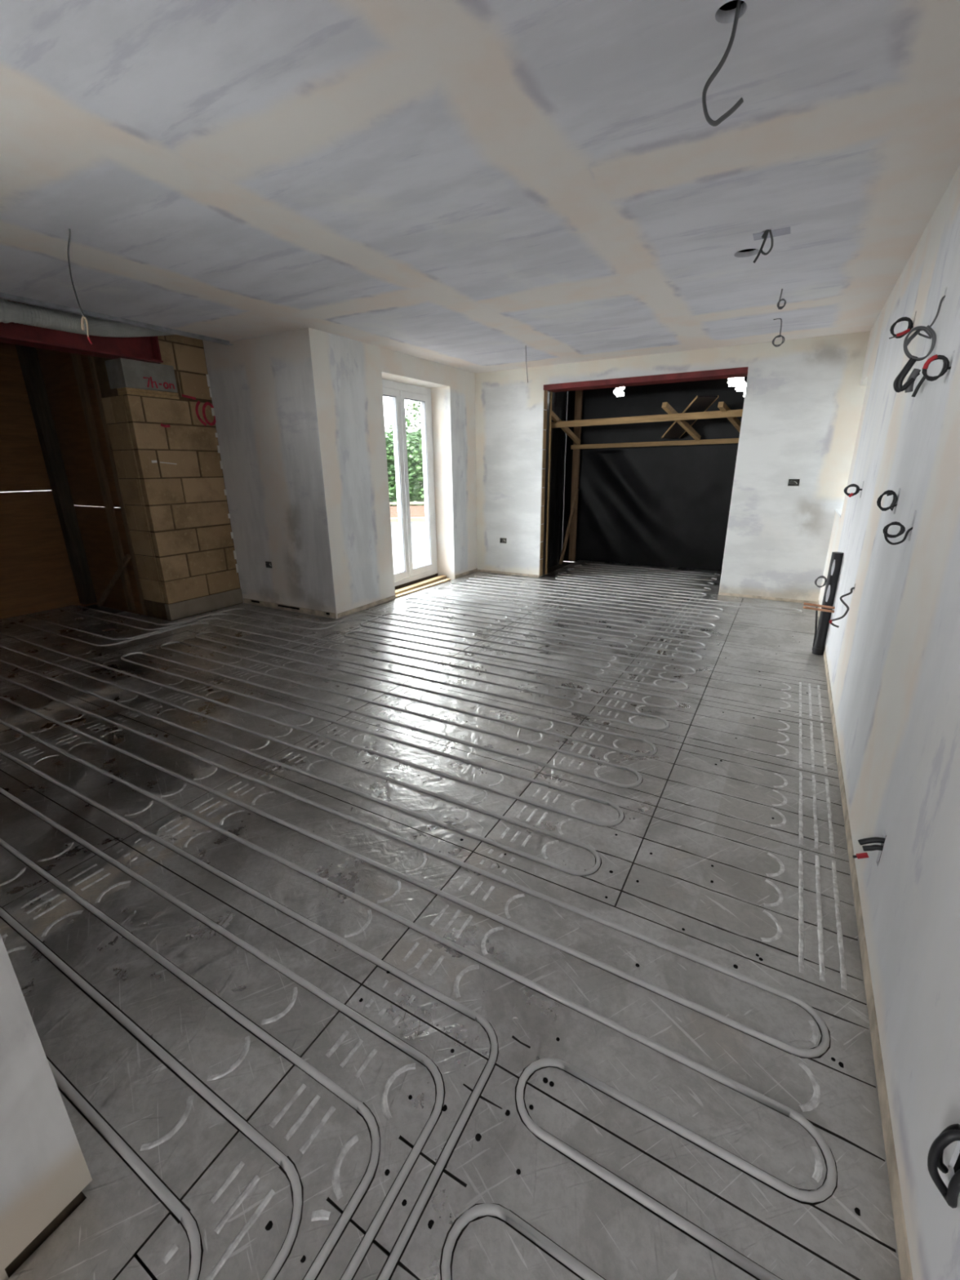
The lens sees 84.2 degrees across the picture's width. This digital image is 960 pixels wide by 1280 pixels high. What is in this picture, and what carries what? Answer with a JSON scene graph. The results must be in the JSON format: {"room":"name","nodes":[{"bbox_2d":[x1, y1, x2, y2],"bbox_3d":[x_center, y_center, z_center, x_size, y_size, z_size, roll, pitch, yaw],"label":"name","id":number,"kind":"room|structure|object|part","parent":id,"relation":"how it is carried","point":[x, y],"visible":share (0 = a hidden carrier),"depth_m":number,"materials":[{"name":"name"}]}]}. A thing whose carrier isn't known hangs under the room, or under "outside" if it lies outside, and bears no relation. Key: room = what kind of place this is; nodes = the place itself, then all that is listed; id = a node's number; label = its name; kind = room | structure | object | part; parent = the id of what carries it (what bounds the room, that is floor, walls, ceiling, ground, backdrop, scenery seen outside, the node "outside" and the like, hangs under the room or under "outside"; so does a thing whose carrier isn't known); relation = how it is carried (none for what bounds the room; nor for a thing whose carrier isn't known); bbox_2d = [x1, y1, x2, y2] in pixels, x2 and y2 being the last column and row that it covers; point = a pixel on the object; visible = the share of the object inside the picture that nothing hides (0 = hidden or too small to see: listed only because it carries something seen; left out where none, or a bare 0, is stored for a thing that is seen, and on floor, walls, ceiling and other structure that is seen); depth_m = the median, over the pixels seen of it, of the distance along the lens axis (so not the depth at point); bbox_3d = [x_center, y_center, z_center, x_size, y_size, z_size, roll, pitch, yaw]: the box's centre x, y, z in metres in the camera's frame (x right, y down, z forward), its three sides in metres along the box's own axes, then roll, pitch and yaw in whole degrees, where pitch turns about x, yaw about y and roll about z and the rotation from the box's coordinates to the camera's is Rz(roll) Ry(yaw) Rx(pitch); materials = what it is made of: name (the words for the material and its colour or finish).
{"room":"building under construction","nodes":[
{"label":"building under construction","id":0,"kind":"room"},
{"bbox_2d":[0,1261,8,1279],"bbox_3d":[-1.859,0.345,-1.042,0.140,2.790,3.850,10,21,28],"label":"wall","id":1,"kind":"structure","parent":0,"point":[3,1276],"depth_m":0.93,"materials":[{"name":"paint"}]},
{"bbox_2d":[0,933,92,1269],"bbox_3d":[-3.197,-0.621,1.863,5.500,2.734,0.140,10,21,28],"label":"wall","id":2,"kind":"structure","parent":0,"point":[43,1167],"depth_m":0.93,"materials":[{"name":"paint"}]},
{"bbox_2d":[4,1186,85,1277],"bbox_3d":[-3.191,0.705,2.295,5.488,0.056,0.130,10,21,28],"label":"trim","id":3,"kind":"structure","parent":2,"relation":"attached to","point":[64,1214],"depth_m":0.99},
{"bbox_2d":[6,490,426,549],"bbox_3d":[-5.574,-4.813,19.956,90.000,0.160,110.000,10,21,28],"label":"yard","id":4,"kind":"structure","parent":0,"point":[418,528],"depth_m":12.31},
{"bbox_2d":[383,395,424,506],"bbox_3d":[-2.317,-5.712,16.237,12.178,3.597,2.169,-3,18,-7],"label":"hedge","id":5,"kind":"object","parent":4,"relation":"on","point":[414,438],"visible":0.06,"depth_m":15.93,"materials":[{"name":"green plant"}]},
{"bbox_2d":[389,501,425,522],"bbox_3d":[-2.128,-3.728,15.470,12.000,0.540,0.610,-3,18,-7],"label":"wall","id":6,"kind":"structure","parent":4,"relation":"on","point":[417,512],"depth_m":15.51,"materials":[{"name":"stone"}]},
{"bbox_3d":[-2.693,-3.711,15.565,0.900,0.420,0.180,-3,18,-7],"label":"brick panel","id":7,"kind":"part","parent":6,"relation":"part of","materials":[{"name":"brick"}]},
{"bbox_3d":[-1.701,-3.759,15.681,0.900,0.420,0.180,-3,18,-7],"label":"brick panel","id":8,"kind":"part","parent":6,"relation":"part of","materials":[{"name":"brick"}]},
{"bbox_2d":[202,327,337,618],"bbox_3d":[-2.091,-1.661,5.091,1.859,2.790,0.272,10,21,28],"label":"wall","id":9,"kind":"structure","parent":0,"point":[263,392],"depth_m":4.84,"materials":[{"name":"paint"}]},
{"bbox_2d":[265,561,271,568],"bbox_3d":[-2.074,-0.744,5.239,0.088,0.060,0.044,10,21,28],"label":"box","id":10,"kind":"object","parent":9,"relation":"attached to","point":[268,564],"visible":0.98,"depth_m":5.25,"materials":[{"name":"metal"}]},
{"bbox_2d":[277,604,299,609],"bbox_3d":[-1.887,-0.325,5.241,0.300,0.018,0.010,10,21,28],"label":"trim","id":11,"kind":"structure","parent":9,"relation":"attached to","point":[282,606],"depth_m":5.23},
{"bbox_2d":[243,598,336,617],"bbox_3d":[-1.901,-0.326,5.278,1.300,0.047,0.050,10,21,28],"label":"strip","id":12,"kind":"object","parent":9,"relation":"attached to","point":[316,612],"depth_m":5.21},
{"bbox_2d":[308,327,477,618],"bbox_3d":[-0.764,-1.913,5.818,0.320,2.790,2.920,10,21,28],"label":"wall","id":13,"kind":"structure","parent":0,"point":[348,374],"depth_m":5.12,"materials":[{"name":"paint"}]},
{"bbox_2d":[337,595,395,617],"bbox_3d":[-1.137,-0.345,5.325,0.058,0.039,0.855,10,21,28],"label":"trim","id":14,"kind":"structure","parent":13,"relation":"attached to","point":[392,597],"depth_m":5.28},
{"bbox_2d":[382,378,437,586],"bbox_3d":[-0.867,-1.708,5.951,0.079,2.140,1.181,10,21,28],"label":"door","id":15,"kind":"structure","parent":13,"relation":"in","point":[398,392],"depth_m":6.07,"materials":[{"name":"white plastic"}]},
{"bbox_3d":[-0.857,-0.718,6.276,0.077,0.055,1.045,10,21,28],"label":"frame sill","id":16,"kind":"part","parent":15,"relation":"part of","materials":[{"name":"white plastic"}]},
{"bbox_2d":[395,573,438,590],"bbox_3d":[-0.858,-0.668,6.293,0.070,0.050,1.181,10,21,28],"label":"sill","id":17,"kind":"structure","parent":13,"relation":"attached to","point":[413,582],"depth_m":6.35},
{"bbox_2d":[454,568,477,578],"bbox_3d":[-0.196,-0.867,6.888,0.058,0.039,0.550,10,21,28],"label":"trim","id":18,"kind":"structure","parent":13,"relation":"attached to","point":[476,569],"depth_m":6.86,"materials":[{"name":"beige wood"}]},
{"bbox_2d":[382,395,421,432],"bbox_3d":[-3.659,-10.980,25.619,18.000,8.000,6.100,-3,18,-7],"label":"sky","id":19,"kind":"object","parent":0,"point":[388,400],"visible":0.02,"depth_m":22.89,"materials":[{"name":"white"}]},
{"bbox_2d":[0,546,901,1279],"bbox_3d":[-1.748,0.349,3.487,6.960,0.123,11.420,10,21,28],"label":"floor","id":20,"kind":"structure","parent":0,"point":[729,851],"depth_m":1.58,"materials":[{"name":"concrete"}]},
{"bbox_2d":[0,342,148,619],"bbox_3d":[-4.359,-1.278,4.011,1.195,2.780,2.590,10,21,28],"label":"hoarding","id":21,"kind":"object","parent":20,"relation":"on","point":[55,552],"visible":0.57,"depth_m":5.10,"materials":[{"name":"brown wood"}]},
{"bbox_2d":[47,1059,201,1279],"bbox_3d":[-1.459,1.373,0.158,0.958,0.015,2.458,10,21,28],"label":"pipe","id":22,"kind":"object","parent":20,"relation":"on","point":[132,1159],"visible":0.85,"depth_m":1.06,"materials":[{"name":"grey plastic"}]},
{"bbox_2d":[0,906,302,1279],"bbox_3d":[-3.404,1.019,1.301,5.713,0.015,2.609,10,21,28],"label":"pipe","id":23,"kind":"object","parent":20,"relation":"on","point":[277,1156],"visible":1,"depth_m":1.20,"materials":[{"name":"grey plastic"}]},
{"bbox_2d":[93,334,243,621],"bbox_3d":[-2.863,-1.605,4.946,0.412,2.790,0.798,10,21,28],"label":"wall pier","id":24,"kind":"object","parent":20,"relation":"on","point":[160,418],"visible":0.95,"depth_m":4.81,"materials":[{"name":"beige brick"}]},
{"bbox_2d":[0,299,163,363],"bbox_3d":[-3.470,-2.090,3.338,0.200,0.245,2.830,10,21,28],"label":"steel beam","id":25,"kind":"structure","parent":24,"relation":"on","point":[146,348],"depth_m":4.06,"materials":[{"name":"red metal"}]},
{"bbox_2d":[0,298,174,337],"bbox_3d":[-3.202,-2.187,3.358,0.171,0.274,2.962,10,21,28],"label":"flexible duct","id":26,"kind":"object","parent":25,"relation":"attached to","point":[10,311],"visible":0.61,"depth_m":3.73,"materials":[{"name":"grey metal"}]},
{"bbox_2d":[0,838,379,1279],"bbox_3d":[-3.340,1.003,1.349,5.773,0.015,2.759,10,21,28],"label":"pipe","id":27,"kind":"object","parent":20,"relation":"on","point":[303,1064],"visible":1,"depth_m":1.27,"materials":[{"name":"grey plastic"}]},
{"bbox_2d":[0,787,444,1279],"bbox_3d":[-3.279,0.987,1.397,5.828,0.015,2.909,10,21,28],"label":"pipe","id":28,"kind":"object","parent":20,"relation":"on","point":[371,1232],"visible":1,"depth_m":1.35,"materials":[{"name":"grey plastic"}]},
{"bbox_2d":[0,749,497,1279],"bbox_3d":[-3.218,0.970,1.446,5.883,0.015,3.059,10,21,28],"label":"pipe","id":29,"kind":"object","parent":20,"relation":"on","point":[397,1251],"visible":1,"depth_m":1.42,"materials":[{"name":"grey plastic"}]},
{"bbox_2d":[0,644,600,875],"bbox_3d":[-2.132,0.366,3.256,5.878,0.015,0.167,10,21,28],"label":"pipe","id":30,"kind":"object","parent":20,"relation":"on","point":[595,868],"visible":1,"depth_m":2.39,"materials":[{"name":"grey plastic"}]},
{"bbox_2d":[0,619,669,826],"bbox_3d":[-1.760,0.159,3.874,5.878,0.015,1.067,10,21,28],"label":"pipe","id":31,"kind":"object","parent":20,"relation":"on","point":[638,782],"visible":1,"depth_m":3.05,"materials":[{"name":"grey plastic"}]},
{"bbox_2d":[26,580,724,709],"bbox_3d":[-0.998,-0.265,5.144,5.874,0.015,3.384,10,21,28],"label":"pipe","id":32,"kind":"object","parent":20,"relation":"on","point":[677,705],"visible":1,"depth_m":4.53,"materials":[{"name":"grey plastic"}]},
{"bbox_2d":[61,605,696,675],"bbox_3d":[-1.332,-0.113,4.692,5.996,0.015,0.888,4,19,14],"label":"pipe","id":33,"kind":"object","parent":20,"relation":"on","point":[214,613],"visible":0.99,"depth_m":4.66,"materials":[{"name":"grey plastic"}]},
{"bbox_2d":[0,675,830,1057],"bbox_3d":[-1.989,0.497,2.850,6.550,0.015,0.167,10,21,28],"label":"pipe","id":34,"kind":"object","parent":20,"relation":"on","point":[823,1046],"visible":1,"depth_m":1.70,"materials":[{"name":"grey plastic"}]},
{"bbox_2d":[0,719,836,1279],"bbox_3d":[-2.891,0.998,1.350,6.550,0.015,3.209,10,21,28],"label":"pipe","id":35,"kind":"object","parent":20,"relation":"on","point":[820,1194],"visible":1,"depth_m":1.12,"materials":[{"name":"grey plastic"}]},
{"bbox_2d":[395,574,446,595],"bbox_3d":[-0.729,-0.639,6.222,0.085,0.034,1.160,9,20,27],"label":"plank","id":36,"kind":"object","parent":20,"relation":"on","point":[441,577],"visible":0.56,"depth_m":6.22,"materials":[{"name":"beige wood"}]},
{"bbox_2d":[395,578,451,598],"bbox_3d":[-0.655,-0.607,6.152,0.060,0.016,1.080,10,21,29],"label":"plank","id":37,"kind":"object","parent":20,"relation":"on","point":[445,580],"visible":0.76,"depth_m":6.12,"materials":[{"name":"beige wood"}]},
{"bbox_2d":[559,488,578,564],"bbox_3d":[1.241,-1.577,7.412,0.042,1.016,0.406,15,24,39],"label":"wooden board","id":38,"kind":"object","parent":20,"relation":"on","point":[576,491],"visible":1,"depth_m":7.39,"materials":[{"name":"brown wood"}]},
{"bbox_2d":[487,563,720,596],"bbox_3d":[1.582,-0.838,6.811,2.648,0.015,1.367,10,21,28],"label":"pipe","id":39,"kind":"object","parent":20,"relation":"on","point":[557,578],"visible":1,"depth_m":6.54,"materials":[{"name":"grey plastic"}]},
{"bbox_2d":[468,575,802,613],"bbox_3d":[1.476,-0.533,5.883,3.633,0.015,0.167,10,21,28],"label":"pipe","id":40,"kind":"object","parent":20,"relation":"on","point":[801,611],"visible":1,"depth_m":5.68,"materials":[{"name":"grey plastic"}]},
{"bbox_2d":[551,390,742,561],"bbox_3d":[2.100,-1.947,6.488,2.450,2.300,1.058,10,21,28],"label":"wooden frame","id":41,"kind":"object","parent":20,"relation":"on","point":[725,411],"visible":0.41,"depth_m":6.46,"materials":[{"name":"brown wood"}]},
{"bbox_3d":[1.338,-2.256,7.455,0.090,2.300,0.050,10,21,28],"label":"post","id":42,"kind":"part","parent":41,"relation":"part of","materials":[{"name":"brown wood"}]},
{"bbox_2d":[661,395,718,438],"bbox_3d":[2.377,-2.534,6.087,0.226,0.369,1.080,0,18,1],"label":"board","id":43,"kind":"object","parent":41,"relation":"on","point":[700,403],"visible":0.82,"depth_m":5.83,"materials":[{"name":"brown wood"}]},
{"bbox_2d":[812,607,817,648],"bbox_3d":[2.466,-0.081,3.923,0.032,0.324,0.054,-4,18,-10],"label":"cable tail","id":44,"kind":"object","parent":20,"relation":"on","point":[816,611],"visible":0.83,"depth_m":3.89,"materials":[{"name":"black plastic"}]},
{"bbox_2d":[812,551,844,655],"bbox_3d":[2.486,-0.253,3.797,0.075,0.743,0.075,10,21,28],"label":"pipe","id":45,"kind":"object","parent":20,"relation":"on","point":[836,560],"visible":1,"depth_m":3.77,"materials":[{"name":"black plastic"}]},
{"bbox_2d":[0,0,959,373],"bbox_3d":[-1.205,-1.649,1.631,4.840,0.026,9.800,10,21,28],"label":"ceiling","id":46,"kind":"structure","parent":0,"point":[468,185],"depth_m":1.98,"materials":[{"name":"paint"}]},
{"bbox_2d":[67,228,92,344],"bbox_3d":[-1.924,-1.688,2.539,0.082,0.492,0.013,10,21,28],"label":"cable tail","id":47,"kind":"object","parent":46,"relation":"hanging from","point":[83,317],"visible":0.97,"depth_m":2.56,"materials":[{"name":"black plastic"}]},
{"bbox_2d":[0,292,233,345],"bbox_3d":[-2.992,-2.167,3.304,0.050,0.063,3.270,10,21,28],"label":"ceiling track","id":48,"kind":"object","parent":46,"relation":"attached to","point":[2,295],"visible":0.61,"depth_m":3.83,"materials":[{"name":"metal"}]},
{"bbox_2d":[525,348,528,382],"bbox_3d":[0.438,-2.594,4.976,0.035,0.336,0.007,10,21,28],"label":"cable tail","id":49,"kind":"object","parent":46,"relation":"hanging from","point":[526,348],"visible":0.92,"depth_m":4.98,"materials":[{"name":"grey plastic"}]},
{"bbox_2d":[702,0,743,126],"bbox_3d":[0.627,-1.487,1.347,0.103,0.286,0.019,10,21,28],"label":"cable","id":50,"kind":"object","parent":46,"relation":"hanging from","point":[714,123],"visible":1,"depth_m":1.36,"materials":[{"name":"black plastic"}]},
{"bbox_2d":[753,229,773,262],"bbox_3d":[1.376,-1.935,2.564,0.081,0.187,0.033,10,21,28],"label":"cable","id":51,"kind":"object","parent":46,"relation":"hanging from","point":[765,234],"visible":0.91,"depth_m":2.56,"materials":[{"name":"black plastic"}]},
{"bbox_2d":[772,318,784,346],"bbox_3d":[2.323,-2.391,4.129,0.100,0.199,0.022,10,21,28],"label":"cable coil","id":52,"kind":"object","parent":46,"relation":"hanging from","point":[780,335],"visible":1,"depth_m":4.13,"materials":[{"name":"black plastic"}]},
{"bbox_2d":[777,288,786,309],"bbox_3d":[1.947,-2.200,3.418,0.052,0.126,0.021,10,21,28],"label":"cable coil","id":53,"kind":"object","parent":46,"relation":"hanging from","point":[779,307],"visible":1,"depth_m":3.42,"materials":[{"name":"black plastic"}]},
{"bbox_2d":[539,390,551,576],"bbox_3d":[0.774,-1.855,6.473,0.068,2.162,0.228,10,21,28],"label":"wall reveal","id":54,"kind":"structure","parent":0,"point":[548,394],"depth_m":6.43,"materials":[{"name":"black plastic"}]},
{"bbox_2d":[558,391,568,562],"bbox_3d":[0.927,-2.223,7.240,0.080,2.460,1.250,10,21,28],"label":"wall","id":55,"kind":"structure","parent":0,"point":[566,394],"depth_m":7.65,"materials":[{"name":"black"}]},
{"bbox_2d":[547,391,566,568],"bbox_3d":[0.923,-2.174,7.083,0.056,2.455,0.940,10,21,28],"label":"sheet","id":56,"kind":"object","parent":55,"relation":"attached to","point":[558,405],"visible":0.4,"depth_m":7.29,"materials":[{"name":"black plastic"}]},
{"bbox_2d":[475,331,870,603],"bbox_3d":[1.668,-1.938,5.815,4.500,2.790,0.100,10,21,28],"label":"wall","id":57,"kind":"structure","parent":0,"point":[804,397],"depth_m":5.26,"materials":[{"name":"paint"}]},
{"bbox_2d":[500,537,506,542],"bbox_3d":[0.305,-1.276,6.812,0.088,0.060,0.044,10,21,28],"label":"box","id":58,"kind":"object","parent":57,"relation":"attached to","point":[502,540],"visible":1,"depth_m":6.82,"materials":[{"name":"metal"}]},
{"bbox_2d":[477,568,539,577],"bbox_3d":[0.365,-0.876,6.920,0.900,0.025,0.056,10,21,28],"label":"trim","id":59,"kind":"structure","parent":57,"relation":"attached to","point":[484,571],"depth_m":6.88,"materials":[{"name":"beige wood"}]},
{"bbox_2d":[543,366,748,392],"bbox_3d":[1.701,-2.746,5.639,2.088,0.055,0.312,10,21,28],"label":"lintel","id":60,"kind":"object","parent":57,"relation":"attached to","point":[737,372],"visible":0.98,"depth_m":5.50,"materials":[{"name":"red metal"}]},
{"bbox_2d":[718,591,817,604],"bbox_3d":[2.966,-0.440,5.500,0.910,0.027,0.056,10,21,28],"label":"trim","id":61,"kind":"structure","parent":57,"relation":"attached to","point":[719,593],"depth_m":5.47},
{"bbox_2d":[787,479,799,485],"bbox_3d":[3.015,-1.514,5.102,0.088,0.060,0.044,10,21,28],"label":"box","id":62,"kind":"object","parent":57,"relation":"attached to","point":[791,482],"visible":1,"depth_m":5.11,"materials":[{"name":"metal"}]},
{"bbox_2d":[719,0,755,252],"bbox_3d":[0.197,-2.533,2.957,4.520,0.150,6.360,10,21,28],"label":"hole","id":63,"kind":"structure","parent":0,"point":[731,5],"depth_m":1.73,"materials":[{"name":"black"}]},
{"bbox_2d":[818,164,959,1279],"bbox_3d":[1.385,-0.462,1.319,0.300,2.790,11.400,10,21,28],"label":"wall","id":64,"kind":"structure","parent":0,"point":[893,660],"depth_m":1.50,"materials":[{"name":"paint"}]},
{"bbox_2d":[803,605,834,613],"bbox_3d":[2.383,-0.213,3.727,0.201,0.027,0.017,10,21,28],"label":"tube","id":65,"kind":"object","parent":64,"relation":"attached to","point":[804,607],"visible":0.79,"depth_m":3.72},
{"bbox_2d":[803,602,835,608],"bbox_3d":[2.392,-0.240,3.736,0.201,0.027,0.017,10,21,28],"label":"tube","id":66,"kind":"object","parent":64,"relation":"attached to","point":[804,603],"visible":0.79,"depth_m":3.73,"materials":[{"name":"orange metal"}]},
{"bbox_2d":[814,575,826,587],"bbox_3d":[2.862,-0.483,4.420,0.132,0.103,0.021,10,21,30],"label":"cable coil","id":67,"kind":"object","parent":64,"relation":"attached to","point":[820,576],"visible":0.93,"depth_m":4.42,"materials":[{"name":"grey plastic"}]},
{"bbox_2d":[829,586,854,627],"bbox_3d":[2.011,-0.179,2.929,0.118,0.234,0.035,3,19,12],"label":"cable","id":68,"kind":"object","parent":64,"relation":"attached to","point":[853,588],"visible":0.95,"depth_m":2.92,"materials":[{"name":"grey plastic"}]},
{"bbox_2d":[844,483,862,497],"bbox_3d":[2.337,-0.931,3.308,0.118,0.082,0.047,10,21,28],"label":"cable coil","id":69,"kind":"object","parent":64,"relation":"attached to","point":[857,486],"visible":0.98,"depth_m":3.31,"materials":[{"name":"grey plastic"}]},
{"bbox_2d":[817,599,913,1279],"bbox_3d":[1.880,0.450,2.776,0.054,0.051,5.990,10,21,28],"label":"trim","id":70,"kind":"structure","parent":64,"relation":"attached to","point":[904,1262],"depth_m":1.23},
{"bbox_2d":[852,836,885,858],"bbox_3d":[1.113,0.592,1.502,0.090,0.074,0.041,10,21,28],"label":"cable coil","id":71,"kind":"object","parent":64,"relation":"attached to","point":[874,839],"visible":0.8,"depth_m":1.50,"materials":[{"name":"black plastic"}]},
{"bbox_2d":[876,489,897,511],"bbox_3d":[1.648,-0.559,2.129,0.093,0.082,0.029,10,21,28],"label":"cable coil","id":72,"kind":"object","parent":64,"relation":"attached to","point":[889,492],"visible":0.99,"depth_m":2.13,"materials":[{"name":"black plastic"}]},
{"bbox_2d":[882,521,912,545],"bbox_3d":[1.433,-0.362,1.808,0.104,0.078,0.022,10,21,28],"label":"cable coil","id":73,"kind":"object","parent":64,"relation":"attached to","point":[902,531],"visible":0.98,"depth_m":1.81,"materials":[{"name":"black plastic"}]},
{"bbox_2d":[888,316,913,338],"bbox_3d":[1.960,-1.443,2.450,0.110,0.089,0.035,10,21,28],"label":"cable coil","id":74,"kind":"object","parent":64,"relation":"attached to","point":[910,326],"visible":0.98,"depth_m":2.45,"materials":[{"name":"black plastic"}]},
{"bbox_2d":[893,295,945,396],"bbox_3d":[1.596,-1.058,1.918,0.124,0.333,0.075,10,21,28],"label":"cable coil","id":75,"kind":"object","parent":64,"relation":"hanging from","point":[908,386],"visible":0.95,"depth_m":1.94,"materials":[{"name":"black plastic"}]},
{"bbox_2d":[921,354,951,381],"bbox_3d":[1.431,-0.846,1.648,0.094,0.075,0.024,10,21,28],"label":"cable coil","id":76,"kind":"object","parent":64,"relation":"attached to","point":[946,366],"visible":0.98,"depth_m":1.65,"materials":[{"name":"black plastic"}]},
{"bbox_2d":[927,1123,959,1208],"bbox_3d":[0.699,0.775,0.784,0.079,0.116,0.054,-12,21,-30],"label":"cable coil","id":77,"kind":"object","parent":64,"relation":"attached to","point":[951,1134],"visible":1,"depth_m":0.79,"materials":[{"name":"black plastic"}]},
{"bbox_3d":[3.263,-1.837,5.921,0.040,2.420,1.160,10,21,28],"label":"wall","id":78,"kind":"structure","parent":0,"visible":0},
{"bbox_2d":[562,377,746,571],"bbox_3d":[2.346,-2.158,6.986,2.640,2.455,0.121,10,21,28],"label":"sheet","id":79,"kind":"object","parent":78,"relation":"attached to","point":[668,506],"visible":0.7,"depth_m":7.08,"materials":[{"name":"black plastic"}]}
]}

